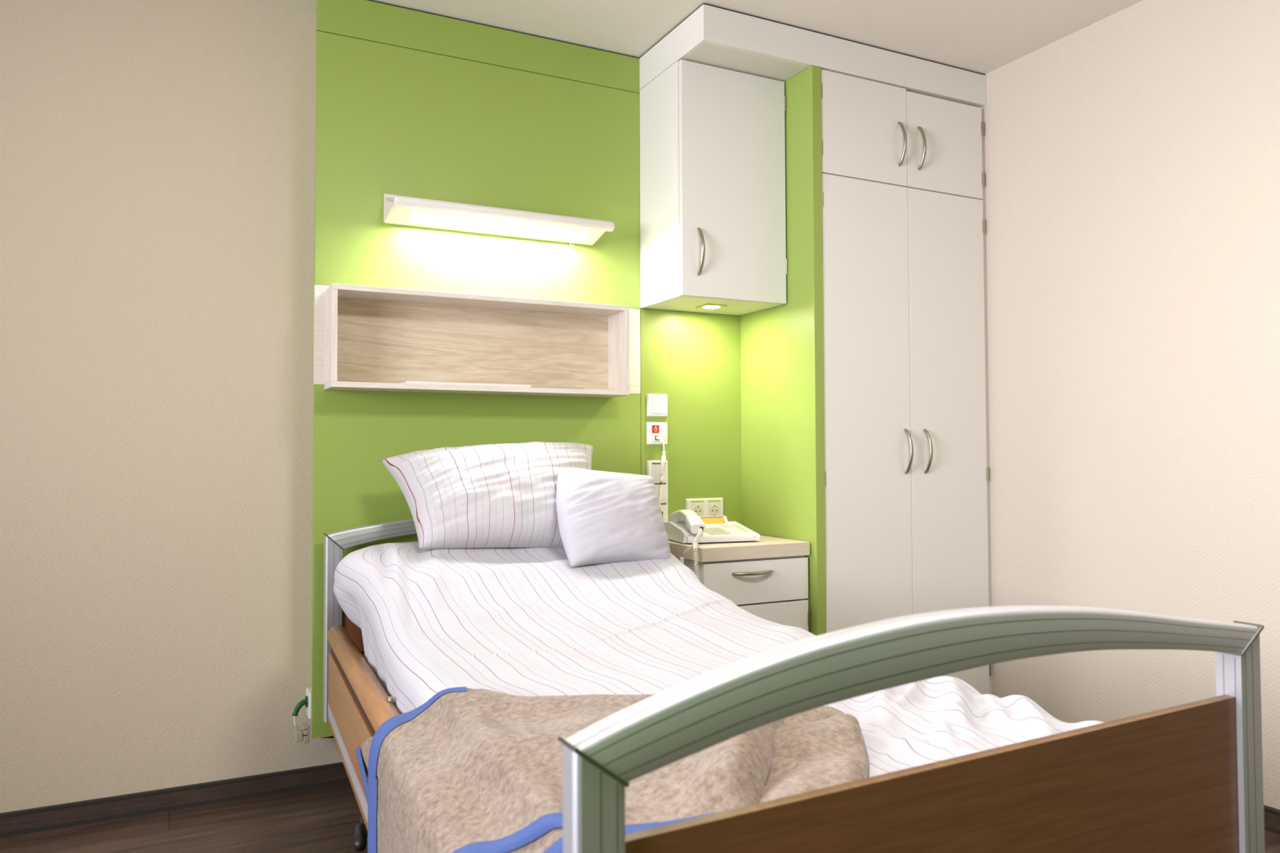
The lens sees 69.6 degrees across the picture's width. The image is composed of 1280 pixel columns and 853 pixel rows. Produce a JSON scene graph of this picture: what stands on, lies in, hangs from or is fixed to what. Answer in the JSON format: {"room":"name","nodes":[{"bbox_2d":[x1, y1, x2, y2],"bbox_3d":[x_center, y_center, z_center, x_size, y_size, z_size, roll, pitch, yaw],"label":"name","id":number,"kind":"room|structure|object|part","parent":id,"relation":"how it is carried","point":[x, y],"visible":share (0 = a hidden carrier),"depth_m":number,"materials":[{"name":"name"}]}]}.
{"room":"hospital room","nodes":[
{"label":"hospital room","id":0,"kind":"room"},
{"bbox_2d":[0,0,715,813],"bbox_3d":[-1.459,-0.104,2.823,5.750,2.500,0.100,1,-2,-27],"label":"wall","id":1,"kind":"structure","parent":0,"point":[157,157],"depth_m":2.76,"materials":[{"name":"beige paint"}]},
{"bbox_2d":[0,762,349,838],"bbox_3d":[-1.780,1.109,2.555,4.760,0.062,0.020,1,-2,-27],"label":"baseboard","id":2,"kind":"structure","parent":1,"relation":"attached to","point":[37,820],"depth_m":2.74,"materials":[{"name":"brown wood"}]},
{"bbox_2d":[294,723,309,743],"bbox_3d":[-1.040,0.944,2.829,0.038,0.050,0.050,1,-2,-27],"label":"cable box","id":3,"kind":"object","parent":1,"relation":"attached to","point":[300,735],"visible":1,"depth_m":2.81,"materials":[{"name":"beige plastic"}]},
{"bbox_2d":[311,0,640,738],"bbox_3d":[-0.536,-0.198,3.138,1.115,2.296,0.178,1,-2,-27],"label":"wall panel","id":4,"kind":"object","parent":1,"relation":"attached to","point":[409,102],"visible":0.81,"depth_m":3.02,"materials":[{"name":"green paint"}]},
{"bbox_2d":[306,687,311,719],"bbox_3d":[-1.011,0.855,2.846,0.034,0.080,0.080,1,-2,-27],"label":"socket","id":5,"kind":"object","parent":4,"relation":"attached to","point":[308,691],"visible":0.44,"depth_m":2.81,"materials":[{"name":"white plastic"}]},
{"bbox_2d":[292,696,307,728],"bbox_3d":[-1.046,0.880,2.828,0.045,0.095,0.034,1,-2,-27],"label":"plug","id":6,"kind":"object","parent":5,"relation":"in","point":[304,702],"visible":1,"depth_m":2.82,"materials":[{"name":"green plastic"}]},
{"bbox_2d":[324,283,629,397],"bbox_3d":[-0.501,-0.261,2.977,0.973,0.304,0.143,1,-2,-27],"label":"box shelf","id":7,"kind":"object","parent":4,"relation":"attached to","point":[377,338],"visible":1,"depth_m":3.00,"materials":[{"name":"brown wood"}]},
{"bbox_2d":[400,381,531,387],"bbox_3d":[-0.555,-0.131,2.943,0.400,0.008,0.106,1,-2,-26],"label":"booklet","id":8,"kind":"object","parent":7,"relation":"on","point":[405,382],"visible":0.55,"depth_m":2.89,"materials":[{"name":"white paper"}]},
{"bbox_2d":[531,386,584,389],"bbox_3d":[-0.287,-0.126,3.076,0.180,0.004,0.095,1,-2,-25],"label":"card","id":9,"kind":"object","parent":7,"relation":"on","point":[531,387],"visible":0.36,"depth_m":3.03,"materials":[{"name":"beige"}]},
{"bbox_2d":[383,193,614,245],"bbox_3d":[-0.448,-0.681,3.011,0.738,0.106,0.155,1,-2,-27],"label":"lamp","id":10,"kind":"object","parent":4,"relation":"attached to","point":[397,209],"visible":1,"depth_m":2.96,"materials":[{"name":"white plastic"}]},
{"bbox_3d":[-0.490,-0.688,3.068,0.715,0.088,0.016,1,-2,-27],"label":"mounting plate","id":11,"kind":"part","parent":10,"relation":"part of","materials":[{"name":"white metal"}]},
{"bbox_2d":[408,213,588,239],"bbox_3d":[-0.452,-0.653,3.012,0.597,0.014,0.057,1,-2,-27],"label":"diffuser","id":12,"kind":"object","parent":10,"relation":"attached to","point":[435,220],"depth_m":3.00,"materials":[{"name":"white plastic"}]},
{"bbox_2d":[640,308,742,525],"bbox_3d":[0.156,0.369,3.471,0.428,1.580,0.177,1,-2,-27],"label":"panel","id":13,"kind":"object","parent":1,"relation":"attached to","point":[694,359],"visible":0.29,"depth_m":3.41,"materials":[{"name":"green paint"}]},
{"bbox_2d":[646,460,667,523],"bbox_3d":[0.065,0.237,3.322,0.084,0.228,0.014,1,-2,-27],"label":"socket","id":14,"kind":"object","parent":13,"relation":"attached to","point":[653,467],"visible":0.53,"depth_m":3.32,"materials":[{"name":"white plastic"}]},
{"bbox_2d":[646,422,667,444],"bbox_3d":[0.064,0.026,3.327,0.085,0.082,0.014,1,-2,-27],"label":"socket","id":15,"kind":"object","parent":13,"relation":"attached to","point":[654,429],"visible":1,"depth_m":3.32,"materials":[{"name":"white plastic"}]},
{"bbox_2d":[655,435,666,506],"bbox_3d":[0.081,0.195,3.291,0.034,0.320,0.057,0,-2,-14],"label":"cord","id":16,"kind":"object","parent":15,"relation":"hanging from","point":[663,461],"visible":0.92,"depth_m":3.30,"materials":[{"name":"white plastic"}]},
{"bbox_3d":[0.074,0.264,3.279,0.011,0.181,0.040,0,-2,5],"label":"cord","id":17,"kind":"part","parent":16,"relation":"part of","materials":[{"name":"white plastic"}]},
{"bbox_3d":[0.080,0.073,3.308,0.018,0.064,0.007,0,-2,4],"label":"cord","id":18,"kind":"part","parent":16,"relation":"part of","materials":[{"name":"white plastic"}]},
{"bbox_2d":[646,394,667,417],"bbox_3d":[0.064,-0.076,3.332,0.083,0.082,0.012,1,-2,-27],"label":"switch","id":19,"kind":"object","parent":13,"relation":"attached to","point":[656,404],"visible":1,"depth_m":3.33,"materials":[{"name":"white plastic"}]},
{"bbox_2d":[685,497,723,516],"bbox_3d":[0.242,0.308,3.409,0.158,0.084,0.014,1,-2,-27],"label":"double socket","id":20,"kind":"object","parent":13,"relation":"attached to","point":[704,507],"visible":0.67,"depth_m":3.41,"materials":[{"name":"white plastic"}]},
{"bbox_2d":[693,505,702,516],"bbox_3d":[0.214,0.312,3.388,0.043,0.043,0.001,1,-2,-27],"label":"outlet","id":21,"kind":"object","parent":20,"relation":"attached to","point":[698,509],"depth_m":3.39,"materials":[{"name":"beige plastic"}]},
{"bbox_2d":[709,504,719,515],"bbox_3d":[0.278,0.313,3.420,0.043,0.043,0.001,1,-2,-27],"label":"outlet","id":22,"kind":"object","parent":20,"relation":"attached to","point":[714,509],"depth_m":3.42,"materials":[{"name":"beige plastic"}]},
{"bbox_2d":[0,782,1279,852],"bbox_3d":[-0.459,1.134,0.824,5.750,0.100,4.500,1,-2,-27],"label":"floor","id":23,"kind":"structure","parent":0,"point":[321,820],"depth_m":2.59,"materials":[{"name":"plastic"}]},
{"bbox_2d":[668,535,810,631],"bbox_3d":[0.298,0.772,3.174,0.425,0.757,0.454,1,-2,-27],"label":"nightstand","id":24,"kind":"object","parent":23,"relation":"on","point":[766,578],"visible":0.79,"depth_m":3.03,"materials":[{"name":"white laminate"}]},
{"bbox_2d":[665,509,759,579],"bbox_3d":[0.248,0.456,3.088,0.316,0.347,0.357,0,-2,-17],"label":"telephone","id":25,"kind":"object","parent":24,"relation":"on","point":[685,526],"visible":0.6,"depth_m":3.10,"materials":[{"name":"white plastic"}]},
{"bbox_3d":[0.162,0.479,2.960,0.078,0.294,0.153,0,-2,5],"label":"coiled cord","id":26,"kind":"part","parent":25,"relation":"part of","materials":[{"name":"white plastic"}]},
{"bbox_3d":[0.373,0.476,2.989,0.158,0.012,0.038,1,-2,-27],"label":"handle","id":27,"kind":"part","parent":24,"relation":"part of","materials":[{"name":"silver metal"}]},
{"bbox_3d":[0.382,0.510,3.019,0.408,0.138,0.018,1,-2,-27],"label":"drawer","id":28,"kind":"part","parent":24,"relation":"part of","materials":[{"name":"white laminate"}]},
{"bbox_3d":[0.383,0.819,3.010,0.408,0.472,0.018,1,-2,-27],"label":"door","id":29,"kind":"part","parent":24,"relation":"part of","materials":[{"name":"white laminate"}]},
{"bbox_2d":[721,65,826,635],"bbox_3d":[0.464,-0.033,3.386,0.037,2.378,0.630,1,-2,-27],"label":"divider","id":30,"kind":"object","parent":23,"relation":"on","point":[782,346],"visible":0.26,"depth_m":3.20,"materials":[{"name":"green paint"}]},
{"bbox_2d":[322,518,1264,852],"bbox_3d":[-0.068,0.674,1.999,1.034,0.885,2.273,1,-2,-24],"label":"hospital bed","id":31,"kind":"object","parent":23,"relation":"on","point":[1185,778],"visible":0.59,"depth_m":1.01,"materials":[{"name":"silver metal"}]},
{"bbox_3d":[-0.917,0.598,2.745,0.049,0.552,0.034,1,-2,-27],"label":"post","id":32,"kind":"part","parent":31,"relation":"part of","materials":[{"name":"silver metal"}]},
{"bbox_3d":[-0.493,0.650,2.958,0.909,0.337,0.014,1,-2,-27],"label":"panel","id":33,"kind":"part","parent":31,"relation":"part of","materials":[{"name":"brown wood"}]},
{"bbox_3d":[-0.427,0.998,1.815,0.020,0.030,1.270,1,-2,-27],"label":"rail","id":34,"kind":"part","parent":31,"relation":"part of","materials":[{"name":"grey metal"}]},
{"bbox_3d":[-0.471,0.574,1.744,0.057,0.054,2.015,1,-2,-24],"label":"handrail","id":35,"kind":"part","parent":31,"relation":"part of","materials":[{"name":"brown wood"}]},
{"bbox_3d":[-0.494,0.326,2.968,0.999,0.090,0.034,1,-2,-27],"label":"rail","id":36,"kind":"part","parent":31,"relation":"part of","materials":[{"name":"silver metal"}]},
{"bbox_2d":[365,541,418,547],"bbox_3d":[-0.037,0.473,1.984,0.875,0.303,2.050,1,-2,-24],"label":"mattress","id":37,"kind":"object","parent":31,"relation":"on","point":[413,541],"visible":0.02,"depth_m":2.76,"materials":[{"name":"grey fabric"}]},
{"bbox_3d":[-0.040,0.568,0.793,0.047,0.587,0.034,1,-2,-27],"label":"post","id":38,"kind":"part","parent":31,"relation":"part of","materials":[{"name":"silver metal"}]},
{"bbox_2d":[333,542,1103,777],"bbox_3d":[-0.001,0.490,1.917,1.010,0.368,1.904,1,-2,-27],"label":"duvet","id":39,"kind":"object","parent":31,"relation":"on","point":[514,621],"visible":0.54,"depth_m":2.03,"materials":[{"name":"fabric"}]},
{"bbox_2d":[380,441,593,549],"bbox_3d":[-0.397,0.207,2.767,0.704,0.327,0.313,1,-2,-27],"label":"pillow","id":40,"kind":"object","parent":39,"relation":"on","point":[500,495],"visible":0.82,"depth_m":2.64,"materials":[{"name":"white fabric"}]},
{"bbox_2d":[355,687,869,852],"bbox_3d":[-0.185,0.638,1.342,1.041,0.493,0.591,-1,-2,22],"label":"blanket","id":41,"kind":"object","parent":39,"relation":"on","point":[464,770],"visible":0.68,"depth_m":1.24,"materials":[{"name":"beige fabric"}]},
{"bbox_2d":[555,466,671,567],"bbox_3d":[-0.077,0.268,2.719,0.372,0.296,0.226,1,-2,-27],"label":"pillow","id":42,"kind":"object","parent":39,"relation":"on","point":[603,517],"visible":0.98,"depth_m":2.64,"materials":[{"name":"grey fabric"}]},
{"bbox_3d":[0.378,0.258,1.015,0.988,0.113,0.034,1,-2,-27],"label":"rail","id":43,"kind":"part","parent":31,"relation":"part of","materials":[{"name":"silver metal"}]},
{"bbox_3d":[0.380,0.579,1.005,0.903,0.454,0.014,1,-2,-27],"label":"panel","id":44,"kind":"part","parent":31,"relation":"part of","materials":[{"name":"brown wood"}]},
{"bbox_3d":[0.799,0.569,1.219,0.046,0.603,0.034,1,-2,-27],"label":"post","id":45,"kind":"part","parent":31,"relation":"part of","materials":[{"name":"silver metal"}]},
{"bbox_2d":[820,69,992,694],"bbox_3d":[0.838,-0.029,3.556,0.786,2.377,0.661,1,-2,-27],"label":"wardrobe","id":46,"kind":"object","parent":23,"relation":"on","point":[907,472],"visible":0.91,"depth_m":3.29,"materials":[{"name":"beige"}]},
{"bbox_3d":[0.788,-1.046,3.244,0.384,0.356,0.020,1,-2,-27],"label":"door","id":47,"kind":"part","parent":46,"relation":"part of","materials":[{"name":"white laminate"}]},
{"bbox_3d":[0.792,0.107,3.210,0.384,1.944,0.020,1,-2,-27],"label":"door","id":48,"kind":"part","parent":46,"relation":"part of","materials":[{"name":"white laminate"}]},
{"bbox_3d":[0.939,-1.016,3.290,0.013,0.162,0.040,1,-2,-27],"label":"handle","id":49,"kind":"part","parent":46,"relation":"part of","materials":[{"name":"silver metal"}]},
{"bbox_3d":[0.954,0.088,3.263,0.013,0.162,0.040,1,-2,-27],"label":"handle","id":50,"kind":"part","parent":46,"relation":"part of","materials":[{"name":"silver metal"}]},
{"bbox_3d":[1.022,-1.013,3.332,0.013,0.162,0.040,1,-2,-27],"label":"handle","id":51,"kind":"part","parent":46,"relation":"part of","materials":[{"name":"silver metal"}]},
{"bbox_3d":[1.036,0.089,3.305,0.013,0.162,0.040,1,-2,-27],"label":"handle","id":52,"kind":"part","parent":46,"relation":"part of","materials":[{"name":"silver metal"}]},
{"bbox_3d":[1.128,-1.039,3.417,0.374,0.349,0.020,1,-2,-27],"label":"door","id":53,"kind":"part","parent":46,"relation":"part of","materials":[{"name":"white laminate"}]},
{"bbox_3d":[1.133,0.111,3.383,0.374,1.944,0.020,1,-2,-27],"label":"door","id":54,"kind":"part","parent":46,"relation":"part of","materials":[{"name":"white laminate"}]},
{"bbox_2d":[251,0,1142,74],"bbox_3d":[-0.469,-1.465,0.900,5.750,0.100,4.500,1,-2,-27],"label":"ceiling","id":55,"kind":"structure","parent":0,"point":[984,37],"depth_m":3.06,"materials":[{"name":"white paint"}]},
{"bbox_2d":[639,3,986,110],"bbox_3d":[0.619,-1.281,3.503,1.250,0.120,0.629,1,-2,-27],"label":"bulkhead","id":56,"kind":"object","parent":55,"relation":"attached to","point":[712,35],"visible":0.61,"depth_m":3.15,"materials":[{"name":"white paint"}]},
{"bbox_3d":[0.065,-1.284,3.233,0.019,0.115,0.609,1,-2,-27],"label":"panel","id":57,"kind":"part","parent":56,"relation":"part of","materials":[{"name":"white paint"}]},
{"bbox_2d":[640,59,787,315],"bbox_3d":[0.268,-0.827,3.274,0.427,0.794,0.342,1,-2,-27],"label":"upper cabinet","id":58,"kind":"object","parent":56,"relation":"attached to","point":[713,139],"visible":1,"depth_m":3.16,"materials":[{"name":"white laminate"}]},
{"bbox_3d":[0.203,-0.586,3.064,0.013,0.162,0.040,1,-2,-27],"label":"handle","id":59,"kind":"part","parent":58,"relation":"part of","materials":[{"name":"silver metal"}]},
{"bbox_2d":[695,303,727,309],"bbox_3d":[0.254,-0.427,3.277,0.082,0.004,0.082,1,-2,-27],"label":"recessed light","id":60,"kind":"object","parent":58,"relation":"attached to","point":[710,306],"visible":1,"depth_m":3.27,"materials":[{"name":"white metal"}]},
{"bbox_3d":[0.322,-0.829,3.161,0.420,0.790,0.018,1,-2,-27],"label":"door","id":61,"kind":"part","parent":58,"relation":"part of","materials":[{"name":"white laminate"}]},
{"bbox_2d":[983,0,1279,809],"bbox_3d":[2.055,-0.137,2.140,0.100,2.500,4.300,1,-2,-27],"label":"wall","id":62,"kind":"structure","parent":0,"point":[1132,156],"depth_m":2.94,"materials":[{"name":"beige paint"}]},
{"bbox_2d":[1263,804,1279,835],"bbox_3d":[1.874,1.089,2.338,0.020,0.062,2.395,1,-2,-27],"label":"baseboard","id":63,"kind":"structure","parent":62,"relation":"attached to","point":[1271,815],"depth_m":2.56,"materials":[{"name":"brown wood"}]}
]}

